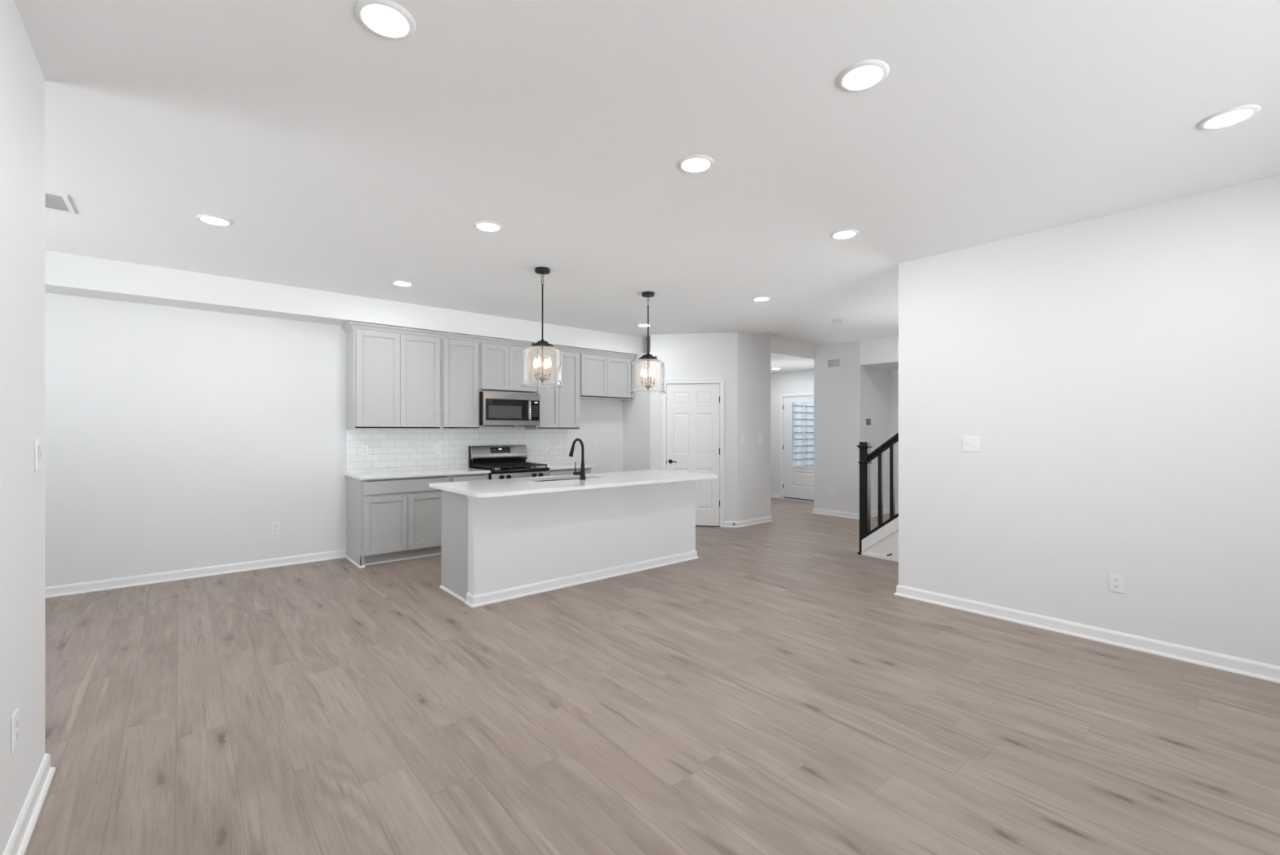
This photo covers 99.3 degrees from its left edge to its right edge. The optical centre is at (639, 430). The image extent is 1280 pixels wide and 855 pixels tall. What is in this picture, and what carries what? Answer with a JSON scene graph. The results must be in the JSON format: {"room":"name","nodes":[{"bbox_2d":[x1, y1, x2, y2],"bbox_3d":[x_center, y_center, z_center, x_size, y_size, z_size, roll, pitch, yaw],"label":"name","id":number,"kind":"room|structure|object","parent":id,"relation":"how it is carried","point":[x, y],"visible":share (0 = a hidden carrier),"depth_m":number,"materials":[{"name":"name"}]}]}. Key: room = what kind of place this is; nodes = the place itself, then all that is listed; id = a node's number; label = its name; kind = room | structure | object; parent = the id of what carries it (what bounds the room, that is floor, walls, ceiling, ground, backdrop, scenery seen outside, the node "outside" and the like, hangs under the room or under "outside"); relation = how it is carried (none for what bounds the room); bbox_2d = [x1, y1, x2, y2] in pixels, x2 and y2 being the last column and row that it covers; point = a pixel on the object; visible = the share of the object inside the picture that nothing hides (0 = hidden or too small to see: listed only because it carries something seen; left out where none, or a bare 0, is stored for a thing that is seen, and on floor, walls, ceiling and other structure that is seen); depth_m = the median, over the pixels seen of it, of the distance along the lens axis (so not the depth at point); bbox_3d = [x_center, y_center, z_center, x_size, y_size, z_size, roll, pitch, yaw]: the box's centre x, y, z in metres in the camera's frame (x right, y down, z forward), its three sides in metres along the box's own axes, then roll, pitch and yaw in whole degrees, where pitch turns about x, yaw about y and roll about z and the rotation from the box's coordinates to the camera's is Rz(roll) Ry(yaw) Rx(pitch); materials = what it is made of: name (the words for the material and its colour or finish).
{"room":"open-plan kitchen","nodes":[
{"label":"open-plan kitchen","id":0,"kind":"room"},
{"bbox_2d":[0,0,44,854],"bbox_3d":[-0.340,-0.011,-0.326,0.120,2.745,6.380,0,0,-40],"label":"wall","id":1,"kind":"structure","parent":0,"point":[22,81],"depth_m":1.81,"materials":[{"name":"paint"}]},
{"bbox_2d":[10,707,18,753],"bbox_3d":[-2.004,0.961,1.743,0.008,0.118,0.074,0,0,-40],"label":"wall outlet","id":2,"kind":"object","parent":1,"relation":"attached to","point":[15,717],"visible":1,"depth_m":1.73,"materials":[{"name":"white plastic"}]},
{"bbox_2d":[15,717,17,729],"bbox_3d":[-2.002,0.942,1.745,0.002,0.029,0.033,0,0,-40],"label":"receptacle","id":3,"kind":"object","parent":2,"relation":"attached to","point":[16,718],"depth_m":1.74,"materials":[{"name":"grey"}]},
{"bbox_2d":[15,729,17,742],"bbox_3d":[-2.002,0.981,1.745,0.002,0.029,0.033,0,0,-40],"label":"receptacle","id":4,"kind":"object","parent":2,"relation":"attached to","point":[16,731],"depth_m":1.74,"materials":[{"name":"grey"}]},
{"bbox_2d":[2,752,55,854],"bbox_3d":[-1.435,1.319,-1.156,2.916,0.085,6.286,0,0,-40],"label":"baseboard","id":5,"kind":"structure","parent":1,"relation":"attached to","point":[18,842],"depth_m":1.88,"materials":[{"name":"white paint"}]},
{"bbox_2d":[35,438,41,471],"bbox_3d":[-2.239,0.089,2.023,0.010,0.118,0.072,0,0,-40],"label":"light switch","id":6,"kind":"object","parent":1,"relation":"attached to","point":[37,441],"visible":1,"depth_m":2.01,"materials":[{"name":"white plastic"}]},
{"bbox_2d":[44,292,622,586],"bbox_3d":[-3.017,-0.011,6.065,10.060,2.745,0.120,0,0,-40],"label":"wall","id":7,"kind":"structure","parent":0,"point":[175,438],"depth_m":5.03,"materials":[{"name":"paint"}]},
{"bbox_2d":[44,548,346,597],"bbox_3d":[-4.941,1.319,4.344,4.660,0.085,0.026,0,0,-40],"label":"baseboard","id":8,"kind":"structure","parent":7,"relation":"attached to","point":[133,580],"depth_m":4.99,"materials":[{"name":"white paint"}]},
{"bbox_2d":[271,522,279,534],"bbox_3d":[-3.655,0.980,5.442,0.074,0.118,0.008,0,0,-40],"label":"wall outlet","id":9,"kind":"object","parent":7,"relation":"attached to","point":[274,526],"visible":1,"depth_m":5.44,"materials":[{"name":"white plastic"}]},
{"bbox_2d":[346,328,441,429],"bbox_3d":[-2.712,-0.538,6.032,0.913,1.051,0.325,0,0,-40],"label":"upper cabinet","id":10,"kind":"object","parent":7,"relation":"attached to","point":[394,380],"visible":1,"depth_m":5.87,"materials":[{"name":"grey paint"}]},
{"bbox_2d":[342,320,635,359],"bbox_3d":[-1.632,-1.081,6.926,3.812,0.078,0.352,0,0,-40],"label":"crown molding","id":11,"kind":"structure","parent":10,"relation":"attached to","point":[349,326],"depth_m":6.36,"materials":[{"name":"grey paint"}]},
{"bbox_2d":[346,427,567,472],"bbox_3d":[-2.095,0.215,6.759,2.801,0.480,0.008,0,0,-40],"label":"backsplash","id":12,"kind":"structure","parent":7,"relation":"attached to","point":[388,450],"depth_m":6.45,"materials":[{"name":"white tile"}]},
{"bbox_2d":[360,444,368,455],"bbox_3d":[-3.023,0.217,5.964,0.074,0.118,0.008,0,0,-40],"label":"wall outlet","id":13,"kind":"object","parent":12,"relation":"attached to","point":[364,448],"visible":1,"depth_m":5.96,"materials":[{"name":"white plastic"}]},
{"bbox_2d":[434,444,440,453],"bbox_3d":[-2.414,0.220,6.479,0.074,0.118,0.008,0,0,-40],"label":"wall outlet","id":14,"kind":"object","parent":12,"relation":"attached to","point":[437,446],"visible":1,"depth_m":6.47,"materials":[{"name":"white plastic"}]},
{"bbox_2d":[544,441,549,450],"bbox_3d":[-1.270,0.211,7.445,0.074,0.118,0.008,0,0,-40],"label":"wall outlet","id":15,"kind":"object","parent":12,"relation":"attached to","point":[546,443],"visible":1,"depth_m":7.44,"materials":[{"name":"white plastic"}]},
{"bbox_2d":[441,338,479,429],"bbox_3d":[-2.189,-0.538,6.474,0.454,1.051,0.325,0,0,-40],"label":"upper cabinet","id":16,"kind":"object","parent":7,"relation":"attached to","point":[460,358],"visible":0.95,"depth_m":6.35,"materials":[{"name":"grey paint"}]},
{"bbox_2d":[479,342,536,393],"bbox_3d":[-1.723,-0.767,6.868,0.765,0.593,0.325,0,0,-40],"label":"upper cabinet","id":17,"kind":"object","parent":7,"relation":"attached to","point":[500,366],"visible":0.88,"depth_m":6.71,"materials":[{"name":"grey paint"}]},
{"bbox_2d":[479,391,539,426],"bbox_3d":[-1.681,-0.259,6.818,0.758,0.412,0.454,0,0,-40],"label":"microwave","id":18,"kind":"object","parent":17,"relation":"attached to","point":[495,408],"visible":1,"depth_m":6.65,"materials":[{"name":"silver metal"}]},
{"bbox_2d":[524,349,579,429],"bbox_3d":[-1.174,-0.538,7.332,0.671,1.051,0.325,0,0,-40],"label":"upper cabinet","id":19,"kind":"object","parent":7,"relation":"attached to","point":[559,407],"visible":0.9,"depth_m":7.21,"materials":[{"name":"grey paint"}]},
{"bbox_2d":[594,442,598,450],"bbox_3d":[-0.641,0.234,7.989,0.074,0.118,0.008,0,0,-40],"label":"wall outlet","id":20,"kind":"object","parent":7,"relation":"attached to","point":[596,444],"visible":1,"depth_m":7.98,"materials":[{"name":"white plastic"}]},
{"bbox_2d":[579,353,633,400],"bbox_3d":[-0.552,-0.759,7.857,0.955,0.609,0.325,0,0,-40],"label":"upper cabinet","id":21,"kind":"object","parent":7,"relation":"attached to","point":[602,377],"visible":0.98,"depth_m":7.71,"materials":[{"name":"grey paint"}]},
{"bbox_2d":[44,250,650,354],"bbox_3d":[-3.261,-1.254,5.532,8.759,0.259,0.380,0,0,-40],"label":"wall","id":22,"kind":"structure","parent":0,"point":[69,274],"depth_m":5.17,"materials":[{"name":"paint"}]},
{"bbox_2d":[622,352,650,471],"bbox_3d":[-0.006,0.118,8.109,0.140,2.486,0.645,0,0,-40],"label":"wall","id":23,"kind":"structure","parent":0,"point":[637,411],"depth_m":8.03,"materials":[{"name":"paint"}]},
{"bbox_2d":[13,0,1279,346],"bbox_3d":[1.034,-1.444,3.362,12.760,0.120,10.240,0,0,-40],"label":"ceiling","id":24,"kind":"structure","parent":0,"point":[342,157],"depth_m":2.57,"materials":[{"name":"paint"}]},
{"bbox_2d":[44,191,75,214],"bbox_3d":[-3.642,-1.380,3.194,0.420,0.008,0.360,0,0,-40],"label":"ceiling vent","id":25,"kind":"object","parent":24,"relation":"in","point":[55,202],"visible":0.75,"depth_m":3.30,"materials":[{"name":"white plastic"}]},
{"bbox_2d":[195,213,233,226],"bbox_3d":[-2.794,-1.377,3.571,0.192,0.013,0.192,0,0,-40],"label":"recessed light","id":26,"kind":"object","parent":24,"relation":"in","point":[210,219],"visible":1,"depth_m":3.55,"materials":[{"name":"white plastic"}]},
{"bbox_2d":[353,0,416,39],"bbox_3d":[-0.856,-1.377,1.828,0.192,0.013,0.192,0,0,-40],"label":"recessed light","id":27,"kind":"object","parent":24,"relation":"in","point":[386,19],"visible":1,"depth_m":1.81,"materials":[{"name":"white plastic"}]},
{"bbox_2d":[391,280,413,286],"bbox_3d":[-2.229,-1.377,5.100,0.192,0.013,0.192,0,0,-40],"label":"recessed light","id":28,"kind":"object","parent":24,"relation":"in","point":[399,282],"visible":1,"depth_m":5.07,"materials":[{"name":"white plastic"}]},
{"bbox_2d":[473,220,502,231],"bbox_3d":[-1.028,-1.377,3.677,0.192,0.013,0.192,0,0,-40],"label":"recessed light","id":29,"kind":"object","parent":24,"relation":"in","point":[484,225],"visible":1,"depth_m":3.65,"materials":[{"name":"white plastic"}]},
{"bbox_2d":[520,266,563,387],"bbox_3d":[-0.835,-0.881,4.654,0.360,1.005,0.360,0,0,-14],"label":"pendant light","id":30,"kind":"object","parent":24,"relation":"hanging from","point":[542,344],"visible":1,"depth_m":4.60,"materials":[{"name":"black metal"}]},
{"bbox_2d":[533,348,551,382],"bbox_3d":[-0.835,-0.566,4.654,0.118,0.316,0.118,0,0,-30],"label":"bulb","id":31,"kind":"object","parent":30,"relation":"on","point":[535,362],"depth_m":4.65,"materials":[{"name":"white glass"}]},
{"bbox_2d":[637,323,651,326],"bbox_3d":[0.057,-1.377,7.121,0.192,0.013,0.192,0,0,-40],"label":"recessed light","id":32,"kind":"object","parent":24,"relation":"in","point":[641,324],"visible":0.9,"depth_m":7.08,"materials":[{"name":"white"}]},
{"bbox_2d":[630,291,666,394],"bbox_3d":[0.082,-0.881,5.468,0.360,1.005,0.360,0,0,38],"label":"pendant light","id":33,"kind":"object","parent":24,"relation":"hanging from","point":[647,357],"visible":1,"depth_m":5.42,"materials":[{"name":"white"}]},
{"bbox_2d":[640,360,655,389],"bbox_3d":[0.082,-0.566,5.468,0.118,0.316,0.118,0,0,22],"label":"bulb","id":34,"kind":"object","parent":33,"relation":"on","point":[651,373],"depth_m":5.47,"materials":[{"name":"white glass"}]},
{"bbox_2d":[677,154,714,173],"bbox_3d":[0.289,-1.377,2.820,0.192,0.013,0.192,0,0,-40],"label":"recessed light","id":35,"kind":"object","parent":24,"relation":"in","point":[695,163],"visible":1,"depth_m":2.80,"materials":[{"name":"white plastic"}]},
{"bbox_2d":[751,296,770,301],"bbox_3d":[1.272,-1.377,5.700,0.192,0.013,0.192,0,0,-40],"label":"recessed light","id":36,"kind":"object","parent":24,"relation":"in","point":[758,298],"visible":1,"depth_m":5.67,"materials":[{"name":"white plastic"}]},
{"bbox_2d":[758,331,782,336],"bbox_3d":[1.865,-1.380,7.755,0.340,0.008,0.170,0,0,-40],"label":"ceiling vent","id":37,"kind":"object","parent":24,"relation":"in","point":[768,333],"visible":1,"depth_m":7.73,"materials":[{"name":"white plastic"}]},
{"bbox_2d":[831,319,843,324],"bbox_3d":[2.478,-1.363,6.816,0.140,0.042,0.140,0,0,-40],"label":"smoke detector","id":38,"kind":"object","parent":24,"relation":"attached to","point":[834,321],"visible":1,"depth_m":6.77,"materials":[{"name":"white plastic"}]},
{"bbox_2d":[830,228,858,239],"bbox_3d":[1.439,-1.377,3.825,0.192,0.013,0.192,0,0,-40],"label":"recessed light","id":39,"kind":"object","parent":24,"relation":"in","point":[849,233],"visible":1,"depth_m":3.80,"materials":[{"name":"white plastic"}]},
{"bbox_2d":[836,59,889,92],"bbox_3d":[0.869,-1.377,2.123,0.192,0.013,0.192,0,0,-40],"label":"recessed light","id":40,"kind":"object","parent":24,"relation":"in","point":[864,75],"visible":1,"depth_m":2.10,"materials":[{"name":"white plastic"}]},
{"bbox_2d":[1197,104,1261,129],"bbox_3d":[2.601,-1.377,2.402,0.192,0.013,0.192,0,0,-40],"label":"recessed light","id":41,"kind":"object","parent":24,"relation":"in","point":[1235,115],"visible":1,"depth_m":2.38,"materials":[{"name":"white plastic"}]},
{"bbox_2d":[24,497,1279,854],"bbox_3d":[1.034,1.411,3.362,12.760,0.100,10.240,0,0,-40],"label":"floor","id":42,"kind":"structure","parent":0,"point":[771,690],"depth_m":2.53,"materials":[{"name":"grey wood"}]},
{"bbox_2d":[346,475,450,565],"bbox_3d":[-2.620,0.924,5.912,0.900,0.874,0.624,0,0,-40],"label":"base cabinet","id":43,"kind":"object","parent":42,"relation":"on","point":[396,517],"visible":0.76,"depth_m":5.63,"materials":[{"name":"grey paint"}]},
{"bbox_2d":[345,552,441,568],"bbox_3d":[-2.455,1.352,6.054,1.367,0.018,0.620,0,0,-40],"label":"trim","id":44,"kind":"structure","parent":43,"relation":"attached to","point":[357,565],"depth_m":5.67,"materials":[{"name":"white paint"}]},
{"bbox_2d":[344,466,490,479],"bbox_3d":[-2.448,0.471,6.045,1.374,0.030,0.644,0,0,-40],"label":"countertop","id":45,"kind":"structure","parent":43,"relation":"on","point":[450,471],"depth_m":5.87,"materials":[{"name":"white stone"}]},
{"bbox_2d":[450,472,488,481],"bbox_3d":[-2.104,0.924,6.348,0.450,0.874,0.624,0,0,-40],"label":"base cabinet","id":46,"kind":"object","parent":42,"relation":"on","point":[472,477],"visible":0.1,"depth_m":6.12,"materials":[{"name":"grey paint"}]},
{"bbox_2d":[468,444,549,479],"bbox_3d":[-1.603,0.775,6.704,0.762,1.172,0.706,0,0,-40],"label":"gas range","id":47,"kind":"object","parent":42,"relation":"on","point":[504,461],"visible":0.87,"depth_m":6.72,"materials":[{"name":"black metal"}]},
{"bbox_2d":[474,466,549,472],"bbox_3d":[-1.603,0.471,6.704,0.762,0.031,0.606,0,0,-40],"label":"cooktop","id":48,"kind":"object","parent":47,"relation":"in","point":[508,468],"depth_m":6.51,"materials":[{"name":"black metal"}]},
{"bbox_2d":[488,470,543,479],"bbox_3d":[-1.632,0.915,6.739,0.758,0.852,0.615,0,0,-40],"label":"control panel","id":49,"kind":"object","parent":47,"relation":"in","point":[521,473],"depth_m":6.44,"materials":[{"name":"silver metal"}]},
{"bbox_2d":[440,480,698,607],"bbox_3d":[-0.560,0.924,5.255,2.523,0.874,0.702,0,0,-40],"label":"kitchen island","id":50,"kind":"object","parent":42,"relation":"on","point":[496,548],"visible":0.85,"depth_m":4.70,"materials":[{"name":"paint"}]},
{"bbox_2d":[429,469,718,497],"bbox_3d":[-0.494,0.471,5.147,2.610,0.030,1.030,0,0,-40],"label":"island countertop","id":51,"kind":"structure","parent":50,"relation":"on","point":[516,486],"depth_m":4.73,"materials":[{"name":"white stone"}]},
{"bbox_2d":[534,477,586,481],"bbox_3d":[-0.750,0.598,5.225,0.788,0.219,0.428,0,0,-40],"label":"sink","id":52,"kind":"object","parent":51,"relation":"in","point":[577,477],"visible":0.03,"depth_m":5.42,"materials":[{"name":"silver metal"}]},
{"bbox_2d":[568,438,585,479],"bbox_3d":[-0.618,0.264,5.109,0.114,0.384,0.247,0,0,-40],"label":"faucet","id":53,"kind":"object","parent":51,"relation":"on","point":[582,473],"visible":1,"depth_m":5.04,"materials":[{"name":"black metal"}]},
{"bbox_2d":[548,467,591,475],"bbox_3d":[-1.089,0.924,7.207,0.659,0.874,0.624,0,0,-40],"label":"base cabinet","id":54,"kind":"object","parent":42,"relation":"on","point":[588,470],"visible":0.03,"depth_m":6.93,"materials":[{"name":"grey paint"}]},
{"bbox_2d":[541,462,593,469],"bbox_3d":[-1.077,0.471,7.203,0.677,0.030,0.644,0,0,-40],"label":"countertop","id":55,"kind":"structure","parent":54,"relation":"on","point":[558,465],"depth_m":7.03,"materials":[{"name":"white stone"}]},
{"bbox_2d":[861,516,898,561],"bbox_3d":[3.307,0.659,5.632,0.942,1.404,1.620,0,0,-40],"label":"staircase","id":56,"kind":"structure","parent":42,"relation":"on","point":[883,541],"depth_m":5.76,"materials":[{"name":"white paint"}]},
{"bbox_2d":[857,431,898,554],"bbox_3d":[2.978,0.223,5.391,0.112,2.277,1.678,0,0,-40],"label":"stair railing","id":57,"kind":"object","parent":56,"relation":"attached to","point":[865,456],"visible":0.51,"depth_m":5.90,"materials":[{"name":"black paint"}]},
{"bbox_2d":[650,332,737,520],"bbox_3d":[0.767,-0.011,7.794,1.233,2.745,0.120,0,0,8],"label":"wall","id":58,"kind":"structure","parent":0,"point":[686,355],"depth_m":7.71,"materials":[{"name":"paint"}]},
{"bbox_2d":[662,378,724,527],"bbox_3d":[0.757,0.315,7.767,0.880,2.092,0.175,0,0,8],"label":"door","id":59,"kind":"structure","parent":58,"relation":"in","point":[690,406],"depth_m":7.73,"materials":[{"name":"white paint"}]},
{"bbox_2d":[719,332,770,520],"bbox_3d":[1.040,-0.011,8.643,0.775,2.745,1.940,0,0,-40],"label":"wall","id":60,"kind":"structure","parent":0,"point":[753,352],"depth_m":7.89,"materials":[{"name":"paint"}]},
{"bbox_2d":[741,434,744,442],"bbox_3d":[1.461,0.111,7.722,0.072,0.118,0.010,0,0,-40],"label":"light switch","id":61,"kind":"object","parent":60,"relation":"attached to","point":[742,435],"visible":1,"depth_m":7.72,"materials":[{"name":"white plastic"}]},
{"bbox_2d":[724,515,773,527],"bbox_3d":[1.004,1.319,8.596,0.941,0.085,1.966,0,0,-40],"label":"baseboard","id":62,"kind":"structure","parent":60,"relation":"attached to","point":[767,518],"depth_m":7.79,"materials":[{"name":"white paint"}]},
{"bbox_2d":[757,435,762,443],"bbox_3d":[1.769,0.123,7.976,0.118,0.118,0.019,0,0,-40],"label":"light switch","id":63,"kind":"object","parent":60,"relation":"attached to","point":[759,437],"visible":1,"depth_m":7.97,"materials":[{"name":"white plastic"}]},
{"bbox_2d":[770,368,813,497],"bbox_3d":[3.507,-0.011,10.227,0.120,2.745,2.704,0,0,-40],"label":"wall","id":64,"kind":"structure","parent":0,"point":[797,381],"depth_m":10.96,"materials":[{"name":"paint"}]},
{"bbox_2d":[780,391,813,502],"bbox_3d":[3.199,0.311,10.568,0.148,2.100,1.046,0,0,-40],"label":"door","id":65,"kind":"structure","parent":64,"relation":"in","point":[798,481],"depth_m":10.74,"materials":[{"name":"white paint"}]},
{"bbox_2d":[791,400,813,468],"bbox_3d":[3.177,0.076,10.550,0.028,1.293,0.542,0,0,-40],"label":"grille","id":66,"kind":"object","parent":65,"relation":"attached to","point":[793,466],"depth_m":10.73,"materials":[{"name":"white paint"}]},
{"bbox_2d":[770,337,815,373],"bbox_3d":[2.275,-1.276,9.687,2.460,0.215,1.940,0,0,-40],"label":"ceiling","id":67,"kind":"structure","parent":0,"point":[788,356],"depth_m":8.80,"materials":[{"name":"paint"}]},
{"bbox_2d":[813,340,889,513],"bbox_3d":[3.601,-0.011,9.057,1.247,2.745,0.794,0,0,-40],"label":"wall","id":68,"kind":"structure","parent":0,"point":[852,392],"depth_m":8.65,"materials":[{"name":"paint"}]},
{"bbox_2d":[830,488,834,495],"bbox_3d":[3.082,0.983,8.699,0.008,0.118,0.074,0,0,-40],"label":"wall outlet","id":69,"kind":"object","parent":68,"relation":"attached to","point":[832,490],"visible":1,"depth_m":8.70,"materials":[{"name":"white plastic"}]},
{"bbox_2d":[826,356,841,368],"bbox_3d":[3.097,-1.079,8.681,0.008,0.170,0.260,0,0,-40],"label":"air vent","id":70,"kind":"object","parent":68,"relation":"in","point":[833,362],"visible":1,"depth_m":8.68,"materials":[{"name":"white plastic"}]},
{"bbox_2d":[812,507,898,519],"bbox_3d":[4.744,1.319,7.685,1.273,0.085,4.416,0,0,-40],"label":"baseboard","id":71,"kind":"structure","parent":68,"relation":"attached to","point":[820,511],"depth_m":8.66,"materials":[{"name":"white paint"}]},
{"bbox_2d":[863,417,871,427],"bbox_3d":[3.552,-0.124,8.477,0.190,0.160,0.027,0,0,-40],"label":"thermostat","id":72,"kind":"object","parent":68,"relation":"attached to","point":[867,420],"visible":1,"depth_m":8.44,"materials":[{"name":"white plastic"}]},
{"bbox_2d":[859,335,898,369],"bbox_3d":[4.965,-1.194,7.335,1.107,0.379,3.596,0,0,-40],"label":"wall","id":73,"kind":"structure","parent":0,"point":[882,353],"depth_m":8.15,"materials":[{"name":"paint"}]},
{"bbox_2d":[889,368,898,508],"bbox_3d":[5.342,0.178,7.654,0.120,2.366,3.596,0,0,-40],"label":"wall","id":74,"kind":"structure","parent":0,"point":[894,374],"depth_m":8.93,"materials":[{"name":"paint"}]},
{"bbox_2d":[898,175,1279,666],"bbox_3d":[3.895,-0.011,2.532,0.120,2.745,5.280,0,0,-40],"label":"wall","id":75,"kind":"structure","parent":0,"point":[1117,375],"depth_m":3.49,"materials":[{"name":"paint"}]},
{"bbox_2d":[962,435,980,451],"bbox_3d":[2.489,0.100,4.087,0.019,0.118,0.118,0,0,-40],"label":"light switch","id":76,"kind":"object","parent":75,"relation":"attached to","point":[970,443],"visible":1,"depth_m":4.09,"materials":[{"name":"white plastic"}]},
{"bbox_2d":[893,584,1279,683],"bbox_3d":[3.848,1.319,2.588,0.172,0.085,5.186,0,0,-40],"label":"baseboard","id":77,"kind":"structure","parent":75,"relation":"attached to","point":[1255,668],"depth_m":3.48,"materials":[{"name":"white paint"}]},
{"bbox_2d":[1108,572,1124,593],"bbox_3d":[3.030,0.968,3.455,0.008,0.118,0.074,0,0,-40],"label":"wall outlet","id":78,"kind":"object","parent":75,"relation":"attached to","point":[1116,581],"visible":1,"depth_m":3.45,"materials":[{"name":"white plastic"}]},
{"bbox_2d":[1112,577,1119,582],"bbox_3d":[3.028,0.949,3.453,0.002,0.029,0.033,0,0,-40],"label":"receptacle","id":79,"kind":"object","parent":78,"relation":"attached to","point":[1114,579],"depth_m":3.45,"materials":[{"name":"grey plastic"}]},
{"bbox_2d":[1112,582,1119,588],"bbox_3d":[3.028,0.988,3.453,0.002,0.029,0.033,0,0,-40],"label":"receptacle","id":80,"kind":"object","parent":78,"relation":"attached to","point":[1115,585],"depth_m":3.45,"materials":[{"name":"grey plastic"}]},
{"bbox_3d":[1.610,-0.012,10.473,2.700,2.745,0.120,0,0,-40],"label":"wall","id":81,"kind":"structure","parent":0,"visible":0},
{"bbox_2d":[770,493,780,497],"bbox_3d":[2.432,1.319,10.849,0.720,0.085,0.366,0,0,-40],"label":"baseboard","id":82,"kind":"structure","parent":81,"relation":"attached to","point":[772,495],"depth_m":11.01,"materials":[{"name":"white paint"}]},
{"label":"outside","id":83,"kind":"structure","parent":0,"visible":0},
{"bbox_2d":[791,395,813,466],"bbox_3d":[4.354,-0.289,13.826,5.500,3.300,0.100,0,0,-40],"label":"window","id":84,"kind":"structure","parent":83,"point":[808,406],"depth_m":13.57,"materials":[{"name":"glass"}]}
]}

